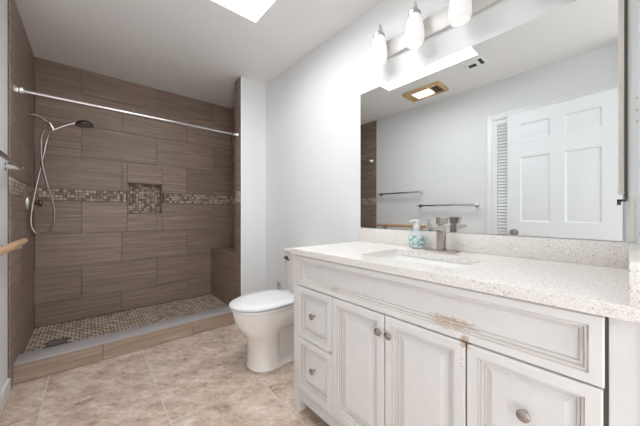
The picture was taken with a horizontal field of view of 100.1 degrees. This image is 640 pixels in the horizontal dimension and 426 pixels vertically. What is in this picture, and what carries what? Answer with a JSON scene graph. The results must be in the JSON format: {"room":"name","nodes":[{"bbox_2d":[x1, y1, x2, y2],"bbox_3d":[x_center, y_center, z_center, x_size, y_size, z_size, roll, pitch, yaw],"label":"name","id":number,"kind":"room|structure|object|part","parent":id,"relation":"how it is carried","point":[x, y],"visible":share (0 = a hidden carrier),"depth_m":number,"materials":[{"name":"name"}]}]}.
{"room":"bathroom","nodes":[
{"label":"bathroom","id":0,"kind":"room"},
{"bbox_2d":[0,0,33,392],"bbox_3d":[-1.219,-0.140,0.770,0.130,2.440,4.260,0,0,-41],"label":"wall","id":1,"kind":"structure","parent":0,"point":[20,54],"depth_m":1.73,"materials":[{"name":"brown tile"}]},
{"bbox_2d":[0,378,10,416],"bbox_3d":[-1.391,1.032,1.062,0.013,0.095,1.426,0,0,-41],"label":"baseboard","id":2,"kind":"structure","parent":1,"relation":"attached to","point":[5,393],"depth_m":1.50,"materials":[{"name":"paint"}]},
{"bbox_2d":[0,150,23,170],"bbox_3d":[-1.571,-0.265,1.321,0.078,0.047,0.663,0,0,-41],"label":"towel bar","id":3,"kind":"object","parent":1,"relation":"attached to","point":[15,165],"visible":1,"depth_m":1.45,"materials":[{"name":"silver metal"}]},
{"bbox_2d":[0,238,27,255],"bbox_3d":[-1.542,0.186,1.298,0.092,0.072,0.740,0,0,-41],"label":"grab rail","id":4,"kind":"object","parent":1,"relation":"attached to","point":[18,244],"visible":1,"depth_m":1.32,"materials":[{"name":"brown wood"}]},
{"bbox_2d":[26,193,42,212],"bbox_3d":[-2.239,-0.078,2.109,0.082,0.156,0.156,0,0,-41],"label":"shower valve","id":5,"kind":"object","parent":1,"relation":"attached to","point":[29,196],"visible":0.77,"depth_m":2.05,"materials":[{"name":"grey metal"}]},
{"bbox_3d":[-2.233,-0.078,2.114,0.068,0.054,0.054,0,0,-41],"label":"knob","id":6,"kind":"part","parent":5,"relation":"part of","materials":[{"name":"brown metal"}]},
{"bbox_2d":[28,111,93,235],"bbox_3d":[-2.115,-0.312,2.207,0.148,0.978,0.394,0,0,43],"label":"shower","id":7,"kind":"object","parent":1,"relation":"attached to","point":[80,123],"visible":1,"depth_m":2.11,"materials":[{"name":"silver metal"}]},
{"bbox_3d":[-2.234,-0.751,2.140,0.123,0.076,0.023,0,0,-41],"label":"shower arm","id":8,"kind":"part","parent":7,"relation":"part of","materials":[{"name":"silver metal"}]},
{"bbox_3d":[-2.129,-0.721,2.231,0.157,0.113,0.027,0,0,-41],"label":"handle","id":9,"kind":"part","parent":7,"relation":"part of","materials":[{"name":"silver metal"}]},
{"bbox_2d":[23,294,228,352],"bbox_3d":[-1.585,1.042,2.636,1.767,0.083,0.731,0,0,-41],"label":"floor","id":10,"kind":"structure","parent":0,"point":[85,328],"depth_m":2.48,"materials":[{"name":"brown tile"}]},
{"bbox_2d":[46,337,67,346],"bbox_3d":[-2.037,1.000,2.079,0.116,0.007,0.114,0,0,-41],"label":"shower drain","id":11,"kind":"object","parent":10,"relation":"on","point":[62,340],"visible":1,"depth_m":2.07,"materials":[{"name":"grey metal"}]},
{"bbox_2d":[211,246,234,304],"bbox_3d":[-1.017,0.716,3.131,0.268,0.568,0.715,0,0,-41],"label":"shower bench","id":12,"kind":"object","parent":10,"relation":"on","point":[222,258],"visible":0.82,"depth_m":3.03,"materials":[{"name":"brown tile"}]},
{"bbox_2d":[34,57,231,327],"bbox_3d":[-1.856,-0.140,2.954,1.787,2.440,0.123,0,0,-41],"label":"wall","id":13,"kind":"structure","parent":0,"point":[142,205],"depth_m":2.74,"materials":[{"name":"brown tile"}]},
{"bbox_2d":[0,323,329,425],"bbox_3d":[-0.502,1.130,1.391,2.027,0.100,4.260,0,0,-41],"label":"floor","id":14,"kind":"structure","parent":0,"point":[204,378],"depth_m":1.61,"materials":[{"name":"beige tile"}]},
{"bbox_2d":[13,306,234,384],"bbox_3d":[-1.402,1.013,2.224,1.509,0.134,0.161,0,0,-41],"label":"shower curb","id":15,"kind":"object","parent":14,"relation":"on","point":[32,365],"visible":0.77,"depth_m":2.01,"materials":[{"name":"brown tile"}]},
{"bbox_2d":[229,246,301,372],"bbox_3d":[-0.322,0.686,1.999,0.703,0.788,0.384,0,0,-41],"label":"toilet","id":16,"kind":"object","parent":14,"relation":"on","point":[265,318],"visible":0.77,"depth_m":1.83,"materials":[{"name":"white ceramic"}]},
{"bbox_3d":[-0.402,0.623,1.930,0.492,0.024,0.380,0,0,-41],"label":"lid","id":17,"kind":"part","parent":16,"relation":"part of","materials":[{"name":"white plastic"}]},
{"bbox_3d":[-0.402,0.649,1.930,0.471,0.018,0.372,0,0,-41],"label":"seat","id":18,"kind":"part","parent":16,"relation":"part of","materials":[{"name":"white plastic"}]},
{"bbox_3d":[-0.347,0.871,1.977,0.598,0.418,0.364,0,0,-41],"label":"bowl","id":19,"kind":"part","parent":16,"relation":"part of","materials":[{"name":"white ceramic"}]},
{"bbox_3d":[-0.123,0.492,2.171,0.167,0.340,0.364,0,0,-41],"label":"tank","id":20,"kind":"part","parent":16,"relation":"part of","materials":[{"name":"white ceramic"}]},
{"bbox_3d":[-0.126,0.307,2.168,0.184,0.030,0.384,0,0,-41],"label":"tank lid","id":21,"kind":"part","parent":16,"relation":"part of","materials":[{"name":"white ceramic"}]},
{"bbox_2d":[294,254,639,425],"bbox_3d":[0.458,0.651,1.191,0.591,0.858,1.242,0,0,-41],"label":"bathroom vanity","id":22,"kind":"object","parent":14,"relation":"on","point":[372,347],"visible":0.94,"depth_m":0.85,"materials":[{"name":"white paint"}]},
{"bbox_3d":[-0.109,0.651,1.487,0.054,0.858,0.052,0,0,-41],"label":"corner post","id":23,"kind":"part","parent":22,"relation":"part of","materials":[{"name":"white paint"}]},
{"bbox_3d":[-0.038,0.789,1.334,0.030,0.031,0.031,0,0,-41],"label":"knob","id":24,"kind":"part","parent":22,"relation":"part of","materials":[{"name":"grey metal"}]},
{"bbox_3d":[-0.038,0.517,1.334,0.030,0.031,0.031,0,0,-41],"label":"knob","id":25,"kind":"part","parent":22,"relation":"part of","materials":[{"name":"grey metal"}]},
{"bbox_3d":[-0.025,0.793,1.345,0.026,0.270,0.265,0,0,-41],"label":"drawer","id":26,"kind":"part","parent":22,"relation":"part of","materials":[{"name":"white paint"}]},
{"bbox_3d":[-0.025,0.521,1.345,0.026,0.266,0.265,0,0,-41],"label":"drawer","id":27,"kind":"part","parent":22,"relation":"part of","materials":[{"name":"white paint"}]},
{"bbox_3d":[0.269,0.969,1.026,0.026,0.072,1.140,0,0,-41],"label":"rail","id":28,"kind":"part","parent":22,"relation":"part of","materials":[{"name":"white paint"}]},
{"bbox_3d":[0.158,0.658,1.134,0.026,0.540,0.286,0,0,-41],"label":"cabinet door","id":29,"kind":"part","parent":22,"relation":"part of","materials":[{"name":"white paint"}]},
{"bbox_3d":[0.225,0.456,1.031,0.030,0.031,0.031,0,0,-41],"label":"knob","id":30,"kind":"part","parent":22,"relation":"part of","materials":[{"name":"grey metal"}]},
{"bbox_3d":[0.255,0.456,0.996,0.030,0.031,0.031,0,0,-41],"label":"knob","id":31,"kind":"part","parent":22,"relation":"part of","materials":[{"name":"grey metal"}]},
{"bbox_3d":[0.347,0.658,0.914,0.026,0.540,0.286,0,0,-41],"label":"cabinet door","id":32,"kind":"part","parent":22,"relation":"part of","materials":[{"name":"white paint"}]},
{"bbox_2d":[291,241,639,322],"bbox_3d":[0.465,0.207,1.191,0.586,0.030,1.234,0,0,-41],"label":"countertop","id":33,"kind":"structure","parent":22,"relation":"on","point":[592,289],"depth_m":0.85,"materials":[{"name":"stone"}]},
{"bbox_2d":[409,219,423,248],"bbox_3d":[0.525,0.113,1.457,0.080,0.157,0.070,0,0,22],"label":"soap dispenser","id":34,"kind":"object","parent":33,"relation":"on","point":[416,239],"visible":1,"depth_m":1.44,"materials":[{"name":"white plastic"}]},
{"bbox_2d":[409,229,423,248],"bbox_3d":[0.525,0.136,1.457,0.067,0.112,0.084,0,0,-41],"label":"bottle","id":35,"kind":"object","parent":34,"relation":"attached to","point":[416,239],"depth_m":1.43,"materials":[{"name":"white plastic"}]},
{"bbox_2d":[380,255,469,267],"bbox_3d":[0.436,0.291,1.177,0.330,0.136,0.480,0,0,-41],"label":"sink","id":36,"kind":"object","parent":33,"relation":"in","point":[432,262],"visible":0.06,"depth_m":1.30,"materials":[{"name":"white ceramic"}]},
{"bbox_2d":[424,217,459,252],"bbox_3d":[0.573,0.107,1.313,0.146,0.170,0.156,0,0,-41],"label":"faucet","id":37,"kind":"object","parent":33,"relation":"on","point":[440,229],"visible":1,"depth_m":1.33,"materials":[{"name":"silver metal"}]},
{"bbox_3d":[0.558,0.077,1.300,0.105,0.030,0.033,0,0,-41],"label":"spout","id":38,"kind":"part","parent":37,"relation":"part of","materials":[{"name":"silver metal"}]},
{"bbox_3d":[0.609,0.189,1.344,0.052,0.006,0.156,0,0,-41],"label":"plate","id":39,"kind":"part","parent":37,"relation":"part of","materials":[{"name":"silver metal"}]},
{"bbox_3d":[0.614,0.042,1.339,0.038,0.040,0.053,0,0,-41],"label":"handle","id":40,"kind":"part","parent":37,"relation":"part of","materials":[{"name":"silver metal"}]},
{"bbox_2d":[629,242,639,307],"bbox_3d":[0.864,0.147,0.735,0.580,0.090,0.022,0,0,-41],"label":"side splash","id":41,"kind":"object","parent":33,"relation":"on","point":[634,248],"visible":1,"depth_m":0.55,"materials":[{"name":"stone"}]},
{"bbox_3d":[0.522,0.517,0.687,0.030,0.031,0.031,0,0,-41],"label":"knob","id":42,"kind":"part","parent":22,"relation":"part of","materials":[{"name":"grey metal"}]},
{"bbox_3d":[0.535,0.521,0.698,0.026,0.266,0.279,0,0,-41],"label":"drawer","id":43,"kind":"part","parent":22,"relation":"part of","materials":[{"name":"white paint"}]},
{"bbox_3d":[0.670,0.651,0.587,0.054,0.858,0.050,0,0,-41],"label":"corner post","id":44,"kind":"part","parent":22,"relation":"part of","materials":[{"name":"white paint"}]},
{"bbox_2d":[15,0,381,108],"bbox_3d":[-0.502,-1.410,1.391,2.027,0.100,4.260,0,0,-41],"label":"ceiling","id":45,"kind":"structure","parent":0,"point":[195,49],"depth_m":2.06,"materials":[{"name":"paint"}]},
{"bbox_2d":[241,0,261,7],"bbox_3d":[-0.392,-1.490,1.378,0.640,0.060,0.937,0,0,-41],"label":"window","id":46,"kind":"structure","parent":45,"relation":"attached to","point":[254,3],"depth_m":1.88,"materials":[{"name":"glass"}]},
{"bbox_2d":[235,76,264,298],"bbox_3d":[-0.730,-0.140,2.809,0.275,2.440,0.148,0,0,-41],"label":"wall","id":47,"kind":"structure","parent":0,"point":[249,94],"depth_m":2.74,"materials":[{"name":"paint"}]},
{"bbox_2d":[12,83,238,137],"bbox_3d":[-1.378,-0.775,2.199,1.509,0.078,0.074,0,0,-44],"label":"curtain rod","id":48,"kind":"object","parent":47,"relation":"attached to","point":[16,90],"visible":1,"depth_m":1.98,"materials":[{"name":"silver metal"}]},
{"bbox_2d":[232,0,638,289],"bbox_3d":[0.029,-0.140,2.227,0.130,2.440,3.690,0,0,-41],"label":"wall","id":49,"kind":"structure","parent":0,"point":[312,108],"depth_m":2.02,"materials":[{"name":"paint"}]},
{"bbox_2d":[277,281,280,289],"bbox_3d":[-0.406,0.729,2.639,0.008,0.116,0.073,0,0,-41],"label":"wall outlet","id":50,"kind":"object","parent":49,"relation":"attached to","point":[278,282],"visible":0.62,"depth_m":2.63,"materials":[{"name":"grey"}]},
{"bbox_2d":[371,0,501,66],"bbox_3d":[0.603,-1.033,1.377,0.134,0.238,0.805,0,0,-41],"label":"vanity light","id":51,"kind":"object","parent":49,"relation":"attached to","point":[457,13],"visible":1,"depth_m":1.43,"materials":[{"name":"white glass"}]},
{"bbox_3d":[0.359,-0.992,1.632,0.100,0.156,0.100,0,0,-41],"label":"lamp shade","id":52,"kind":"part","parent":51,"relation":"part of","materials":[{"name":"white glass"}]},
{"bbox_3d":[0.513,-0.992,1.455,0.100,0.156,0.100,0,0,-41],"label":"lamp shade","id":53,"kind":"part","parent":51,"relation":"part of","materials":[{"name":"white glass"}]},
{"bbox_3d":[0.667,-0.992,1.277,0.100,0.156,0.100,0,0,-41],"label":"lamp shade","id":54,"kind":"part","parent":51,"relation":"part of","materials":[{"name":"white glass"}]},
{"bbox_2d":[359,228,628,268],"bbox_3d":[0.671,0.147,1.384,0.022,0.090,1.212,0,0,-41],"label":"backsplash","id":55,"kind":"structure","parent":49,"relation":"attached to","point":[588,252],"depth_m":1.14,"materials":[{"name":"stone"}]},
{"bbox_2d":[360,0,627,241],"bbox_3d":[0.674,-0.388,1.388,0.012,0.975,1.209,0,0,-41],"label":"wall mirror","id":56,"kind":"object","parent":49,"relation":"attached to","point":[522,130],"visible":1,"depth_m":1.18,"materials":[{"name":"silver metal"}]},
{"bbox_2d":[629,96,638,241],"bbox_3d":[1.081,-0.149,0.924,0.002,0.499,0.022,0,0,-41],"label":"wallboard patch","id":57,"kind":"object","parent":49,"relation":"attached to","point":[632,220],"visible":1,"depth_m":0.93,"materials":[{"name":"white paint"}]},
{"bbox_2d":[639,0,639,244],"bbox_3d":[0.461,-0.140,0.278,1.787,2.440,0.138,0,0,-41],"label":"wall","id":58,"kind":"structure","parent":0,"point":[639,0],"depth_m":0.91,"materials":[{"name":"paint"}]}
]}

